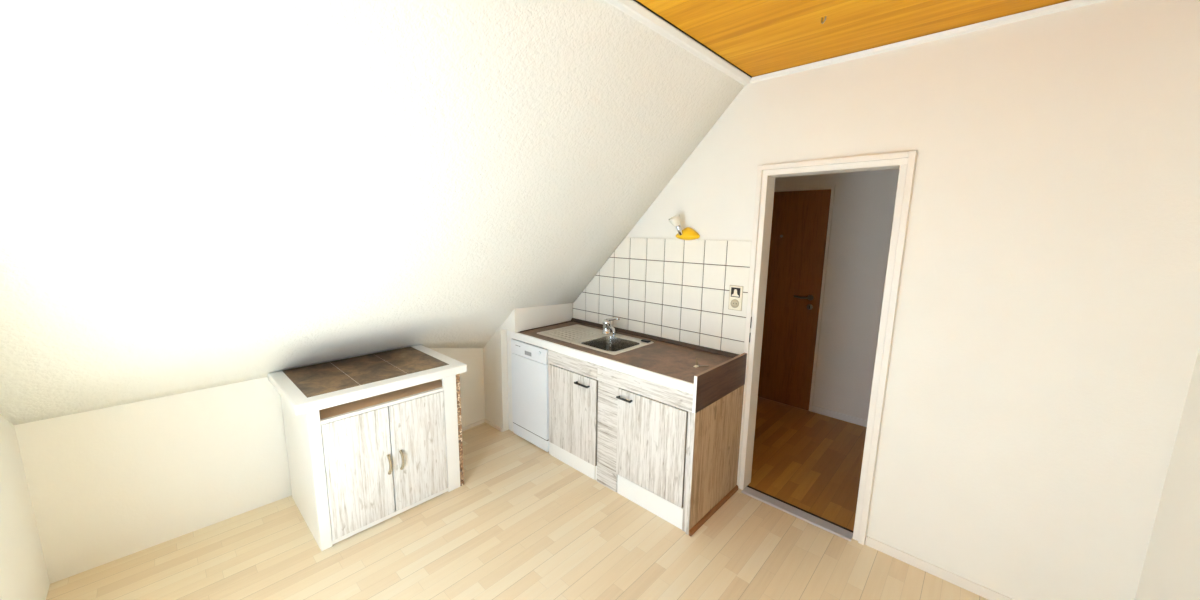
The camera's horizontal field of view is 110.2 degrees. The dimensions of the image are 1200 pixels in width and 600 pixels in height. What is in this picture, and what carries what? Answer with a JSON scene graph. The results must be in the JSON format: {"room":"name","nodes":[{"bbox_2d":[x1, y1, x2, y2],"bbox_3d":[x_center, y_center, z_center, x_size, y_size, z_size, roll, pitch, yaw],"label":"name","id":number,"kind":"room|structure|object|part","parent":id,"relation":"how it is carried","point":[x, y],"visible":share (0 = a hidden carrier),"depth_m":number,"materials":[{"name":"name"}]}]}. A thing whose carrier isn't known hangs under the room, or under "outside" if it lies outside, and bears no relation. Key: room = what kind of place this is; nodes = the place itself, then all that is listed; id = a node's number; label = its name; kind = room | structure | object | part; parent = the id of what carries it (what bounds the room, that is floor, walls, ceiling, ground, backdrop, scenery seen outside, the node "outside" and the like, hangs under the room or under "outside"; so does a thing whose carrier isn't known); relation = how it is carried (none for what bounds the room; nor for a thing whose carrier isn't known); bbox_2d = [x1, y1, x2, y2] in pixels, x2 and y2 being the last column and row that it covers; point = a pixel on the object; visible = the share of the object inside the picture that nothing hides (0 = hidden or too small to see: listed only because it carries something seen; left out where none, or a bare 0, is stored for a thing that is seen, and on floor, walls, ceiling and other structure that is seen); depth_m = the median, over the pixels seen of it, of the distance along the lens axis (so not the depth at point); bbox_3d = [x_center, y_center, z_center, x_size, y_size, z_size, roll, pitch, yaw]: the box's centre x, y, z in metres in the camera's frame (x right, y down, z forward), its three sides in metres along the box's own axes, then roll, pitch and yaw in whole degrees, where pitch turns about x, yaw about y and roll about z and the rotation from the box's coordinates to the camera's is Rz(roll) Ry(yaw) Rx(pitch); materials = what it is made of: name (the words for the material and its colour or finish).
{"room":"attic kitchen","nodes":[
{"label":"attic kitchen","id":0,"kind":"room"},
{"bbox_2d":[0,414,49,599],"bbox_3d":[-1.288,0.257,0.511,3.850,2.576,0.120,9,13,42],"label":"wall","id":1,"kind":"structure","parent":0,"point":[23,571],"depth_m":1.68,"materials":[{"name":"white paint"}]},
{"bbox_2d":[14,348,484,583],"bbox_3d":[-1.637,0.763,2.935,0.170,0.780,3.100,9,13,42],"label":"wall","id":2,"kind":"structure","parent":0,"point":[106,485],"depth_m":2.14,"materials":[{"name":"white paint"}]},
{"bbox_2d":[462,419,483,431],"bbox_3d":[-1.298,1.097,3.251,0.032,0.028,0.947,9,12,39],"label":"baseboard","id":3,"kind":"structure","parent":2,"relation":"attached to","point":[482,420],"depth_m":3.52,"materials":[{"name":"beige wood"}]},
{"bbox_2d":[0,0,743,424],"bbox_3d":[-0.879,-0.372,2.120,2.025,1.998,3.200,9,13,42],"label":"ceiling","id":4,"kind":"structure","parent":0,"point":[195,195],"depth_m":1.55,"materials":[{"name":"white paint"}]},
{"bbox_2d":[46,396,987,599],"bbox_3d":[0.284,1.315,2.416,3.850,0.080,4.850,9,13,42],"label":"floor","id":5,"kind":"structure","parent":0,"point":[523,523],"depth_m":2.18,"materials":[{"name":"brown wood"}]},
{"bbox_2d":[268,345,466,550],"bbox_3d":[-1.374,0.809,2.566,0.670,0.816,0.885,9,13,42],"label":"base cabinet","id":6,"kind":"object","parent":5,"relation":"on","point":[371,439],"visible":0.96,"depth_m":2.33,"materials":[{"name":"white paint"}]},
{"bbox_3d":[-1.286,0.919,2.247,0.019,0.640,0.315,9,13,42],"label":"door","id":7,"kind":"part","parent":6,"relation":"part of","materials":[{"name":"white wood"}]},
{"bbox_2d":[268,345,466,414],"bbox_3d":[-1.370,0.432,2.506,0.665,0.049,0.885,9,13,42],"label":"countertop","id":8,"kind":"structure","parent":6,"relation":"on","point":[291,394],"depth_m":2.24,"materials":[{"name":"brown tile"}]},
{"bbox_2d":[319,379,441,419],"bbox_3d":[-1.389,0.533,2.530,0.590,0.016,0.711,9,13,42],"label":"shelf","id":9,"kind":"object","parent":6,"relation":"attached to","point":[350,407],"depth_m":2.33,"materials":[{"name":"wood"}]},
{"bbox_3d":[-1.173,0.921,2.334,0.039,0.122,0.017,9,13,42],"label":"handle","id":10,"kind":"part","parent":6,"relation":"part of","materials":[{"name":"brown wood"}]},
{"bbox_3d":[-1.127,0.913,2.384,0.039,0.122,0.017,9,13,42],"label":"handle","id":11,"kind":"part","parent":6,"relation":"part of","materials":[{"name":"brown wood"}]},
{"bbox_3d":[-1.067,0.885,2.479,0.019,0.640,0.316,9,13,42],"label":"door","id":12,"kind":"part","parent":6,"relation":"part of","materials":[{"name":"white wood"}]},
{"bbox_2d":[507,331,512,430],"bbox_3d":[-0.714,0.655,3.396,0.090,0.872,0.020,9,13,42],"label":"filler panel","id":13,"kind":"object","parent":5,"relation":"on","point":[508,337],"visible":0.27,"depth_m":3.40,"materials":[{"name":"white paint"}]},
{"bbox_2d":[511,339,548,451],"bbox_3d":[-0.362,0.695,3.392,0.433,0.805,0.564,9,13,42],"label":"dishwasher","id":14,"kind":"object","parent":5,"relation":"on","point":[529,362],"visible":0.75,"depth_m":3.17,"materials":[{"name":"white metal"}]},
{"bbox_3d":[-0.534,0.384,3.148,0.431,0.112,0.024,9,13,42],"label":"control panel","id":15,"kind":"part","parent":14,"relation":"part of","materials":[{"name":"white plastic"}]},
{"bbox_3d":[-0.543,1.064,3.263,0.431,0.090,0.018,9,13,42],"label":"kick plate","id":16,"kind":"part","parent":14,"relation":"part of","materials":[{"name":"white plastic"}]},
{"bbox_2d":[548,350,597,480],"bbox_3d":[-0.017,0.748,3.081,0.494,0.812,0.615,9,13,42],"label":"base cabinet","id":17,"kind":"object","parent":5,"relation":"on","point":[572,382],"visible":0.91,"depth_m":2.85,"materials":[{"name":"white paint"}]},
{"bbox_3d":[-0.119,0.555,2.742,0.127,0.012,0.028,9,13,42],"label":"handle","id":18,"kind":"part","parent":17,"relation":"part of","materials":[{"name":"black metal"}]},
{"bbox_2d":[597,365,743,535],"bbox_3d":[0.431,0.822,2.674,0.724,0.812,0.621,9,13,42],"label":"base cabinet","id":19,"kind":"object","parent":5,"relation":"on","point":[654,420],"depth_m":2.44,"materials":[{"name":"white paint"}]},
{"bbox_3d":[0.052,0.870,2.679,0.173,0.706,0.018,9,13,42],"label":"spacer panel","id":20,"kind":"part","parent":19,"relation":"part of","materials":[{"name":"white wood"}]},
{"bbox_2d":[509,318,739,393],"bbox_3d":[0.097,0.319,2.936,1.626,0.080,0.612,9,13,42],"label":"countertop","id":21,"kind":"structure","parent":19,"relation":"on","point":[666,362],"depth_m":2.67,"materials":[{"name":"laminate"}]},
{"bbox_2d":[537,324,653,354],"bbox_3d":[-0.051,0.347,3.090,0.790,0.174,0.438,9,13,42],"label":"sink","id":22,"kind":"object","parent":21,"relation":"in","point":[589,337],"visible":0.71,"depth_m":3.10,"materials":[{"name":"metal"}]},
{"bbox_3d":[0.072,0.382,2.944,0.319,0.157,0.320,9,13,42],"label":"bowl","id":23,"kind":"part","parent":22,"relation":"part of","materials":[{"name":"metal"}]},
{"bbox_2d":[602,318,619,336],"bbox_3d":[0.092,0.200,3.131,0.091,0.134,0.217,-3,10,-25],"label":"faucet","id":24,"kind":"object","parent":21,"relation":"on","point":[606,322],"visible":1,"depth_m":3.17,"materials":[{"name":"silver metal"}]},
{"bbox_3d":[0.082,0.216,3.104,0.022,0.053,0.169,-2,10,-16],"label":"spout","id":25,"kind":"part","parent":24,"relation":"part of","materials":[{"name":"silver metal"}]},
{"bbox_3d":[0.092,0.153,3.148,0.124,0.047,0.028,9,13,42],"label":"lever","id":26,"kind":"part","parent":24,"relation":"part of","materials":[{"name":"silver metal"}]},
{"bbox_2d":[693,358,708,366],"bbox_3d":[0.593,0.371,2.450,0.080,0.044,0.062,6,11,28],"label":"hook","id":27,"kind":"object","parent":21,"relation":"on","point":[696,365],"visible":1,"depth_m":2.46,"materials":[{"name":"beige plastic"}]},
{"bbox_2d":[692,353,746,412],"bbox_3d":[0.699,0.459,2.392,0.018,0.202,0.608,9,13,42],"label":"board","id":28,"kind":"object","parent":21,"relation":"on","point":[712,384],"visible":1,"depth_m":2.34,"materials":[{"name":"brown wood"}]},
{"bbox_3d":[0.145,0.593,2.498,0.110,0.012,0.028,9,13,42],"label":"handle","id":29,"kind":"part","parent":19,"relation":"part of","materials":[{"name":"black metal"}]},
{"bbox_3d":[0.286,0.844,2.436,0.480,0.563,0.018,9,13,42],"label":"door","id":30,"kind":"part","parent":19,"relation":"part of","materials":[{"name":"white wood"}]},
{"bbox_3d":[0.478,0.942,2.277,0.031,0.706,0.008,9,13,42],"label":"corner post","id":31,"kind":"part","parent":19,"relation":"part of","materials":[{"name":"white wood"}]},
{"bbox_3d":[0.694,0.913,2.460,0.030,0.712,0.591,9,13,42],"label":"end panel","id":32,"kind":"part","parent":19,"relation":"part of","materials":[{"name":"brown wood"}]},
{"bbox_2d":[741,487,852,541],"bbox_3d":[1.164,1.269,2.513,0.623,0.006,0.082,9,13,42],"label":"threshold","id":33,"kind":"object","parent":5,"relation":"on","point":[802,515],"visible":0.86,"depth_m":2.48,"materials":[{"name":"metal"}]},
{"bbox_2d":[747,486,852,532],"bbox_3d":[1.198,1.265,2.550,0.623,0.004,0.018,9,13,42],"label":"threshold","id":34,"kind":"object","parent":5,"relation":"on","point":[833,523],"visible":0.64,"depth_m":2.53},
{"bbox_2d":[483,303,572,431],"bbox_3d":[-0.606,0.521,3.627,0.470,1.066,0.640,9,13,42],"label":"wall niche","id":35,"kind":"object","parent":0,"point":[495,362],"visible":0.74,"depth_m":3.43,"materials":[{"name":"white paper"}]},
{"bbox_2d":[484,419,502,431],"bbox_3d":[-0.903,1.057,3.536,0.268,0.028,0.012,9,13,42],"label":"baseboard","id":36,"kind":"structure","parent":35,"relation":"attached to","point":[485,420],"depth_m":3.52,"materials":[{"name":"beige wood"}]},
{"bbox_2d":[604,0,750,85],"bbox_3d":[-0.145,-1.100,1.352,0.048,0.034,2.949,9,13,42],"label":"trim","id":37,"kind":"structure","parent":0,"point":[631,8],"depth_m":1.86,"materials":[{"name":"white paint"}]},
{"bbox_2d":[775,168,899,419],"bbox_3d":[2.221,-0.161,3.624,3.000,2.500,0.100,9,13,42],"label":"wall","id":38,"kind":"structure","parent":0,"point":[864,201],"depth_m":3.61,"materials":[{"name":"paint"}]},
{"bbox_2d":[758,185,834,411],"bbox_3d":[1.662,-0.027,4.090,0.946,2.068,0.138,9,13,42],"label":"door","id":39,"kind":"structure","parent":38,"relation":"in","point":[801,216],"depth_m":3.92,"materials":[{"name":"brown wood"}]},
{"bbox_3d":[1.867,-0.025,3.841,0.157,0.052,0.057,9,13,42],"label":"handle","id":40,"kind":"part","parent":39,"relation":"part of","materials":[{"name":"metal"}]},
{"bbox_2d":[812,406,867,426],"bbox_3d":[2.481,1.102,3.488,1.330,0.060,0.013,9,13,42],"label":"baseboard","id":41,"kind":"structure","parent":38,"relation":"attached to","point":[815,409],"depth_m":3.77,"materials":[{"name":"white wood"}]},
{"bbox_2d":[637,0,1070,76],"bbox_3d":[0.466,-1.038,0.682,1.830,0.080,3.100,9,13,42],"label":"ceiling","id":42,"kind":"structure","parent":0,"point":[759,37],"depth_m":1.76,"materials":[{"name":"brown wood"}]},
{"bbox_2d":[633,0,751,77],"bbox_3d":[-0.134,-1.110,1.324,0.003,0.006,2.925,9,13,42],"label":"joint","id":43,"kind":"object","parent":42,"relation":"attached to","point":[647,8],"visible":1,"depth_m":1.88,"materials":[{"name":"white wood"}]},
{"bbox_2d":[573,0,1199,599],"bbox_3d":[0.799,-0.074,2.724,3.850,2.576,0.100,9,13,42],"label":"wall","id":44,"kind":"structure","parent":0,"point":[1045,345],"depth_m":1.75,"materials":[{"name":"white paint"}]},
{"bbox_2d":[572,237,751,353],"bbox_3d":[0.337,-0.090,3.081,1.563,0.733,0.011,9,13,42],"label":"tile backsplash","id":45,"kind":"structure","parent":44,"relation":"attached to","point":[676,289],"depth_m":2.90,"materials":[{"name":"tile"}]},
{"bbox_2d":[728,285,742,310],"bbox_3d":[0.841,-0.012,2.600,0.088,0.155,0.013,9,13,42],"label":"wall socket","id":46,"kind":"object","parent":45,"relation":"attached to","point":[735,292],"visible":1,"depth_m":2.60,"materials":[{"name":"beige plastic"}]},
{"bbox_2d":[668,214,699,239],"bbox_3d":[0.543,-0.477,2.743,0.185,0.168,0.131,9,13,42],"label":"wall lamp","id":47,"kind":"object","parent":44,"relation":"attached to","point":[688,233],"visible":1,"depth_m":2.75,"materials":[{"name":"yellow paint"}]},
{"bbox_3d":[0.487,-0.524,2.753,0.079,0.081,0.080,9,13,42],"label":"lamp shade","id":48,"kind":"part","parent":47,"relation":"part of","materials":[{"name":"white glass"}]},
{"bbox_2d":[737,151,916,544],"bbox_3d":[1.210,0.264,2.380,0.741,2.033,0.134,9,13,42],"label":"door frame","id":49,"kind":"structure","parent":44,"relation":"attached to","point":[766,174],"depth_m":2.23,"materials":[{"name":"white wood"}]},
{"bbox_2d":[750,0,1106,82],"bbox_3d":[1.478,-1.157,1.836,1.730,0.022,0.024,9,13,42],"label":"trim","id":50,"kind":"structure","parent":44,"relation":"attached to","point":[1071,4],"depth_m":1.83,"materials":[{"name":"white paint"}]},
{"bbox_2d":[865,536,1013,599],"bbox_3d":[1.753,1.347,1.958,0.880,0.050,0.012,9,13,42],"label":"baseboard","id":51,"kind":"structure","parent":44,"relation":"attached to","point":[955,579],"depth_m":2.05,"materials":[{"name":"white wood"}]},
{"bbox_2d":[1135,347,1199,599],"bbox_3d":[1.078,0.328,0.308,0.100,2.576,3.100,9,13,42],"label":"wall","id":52,"kind":"structure","parent":0,"point":[1171,567],"depth_m":1.43,"materials":[{"name":"white paint"}]}
]}

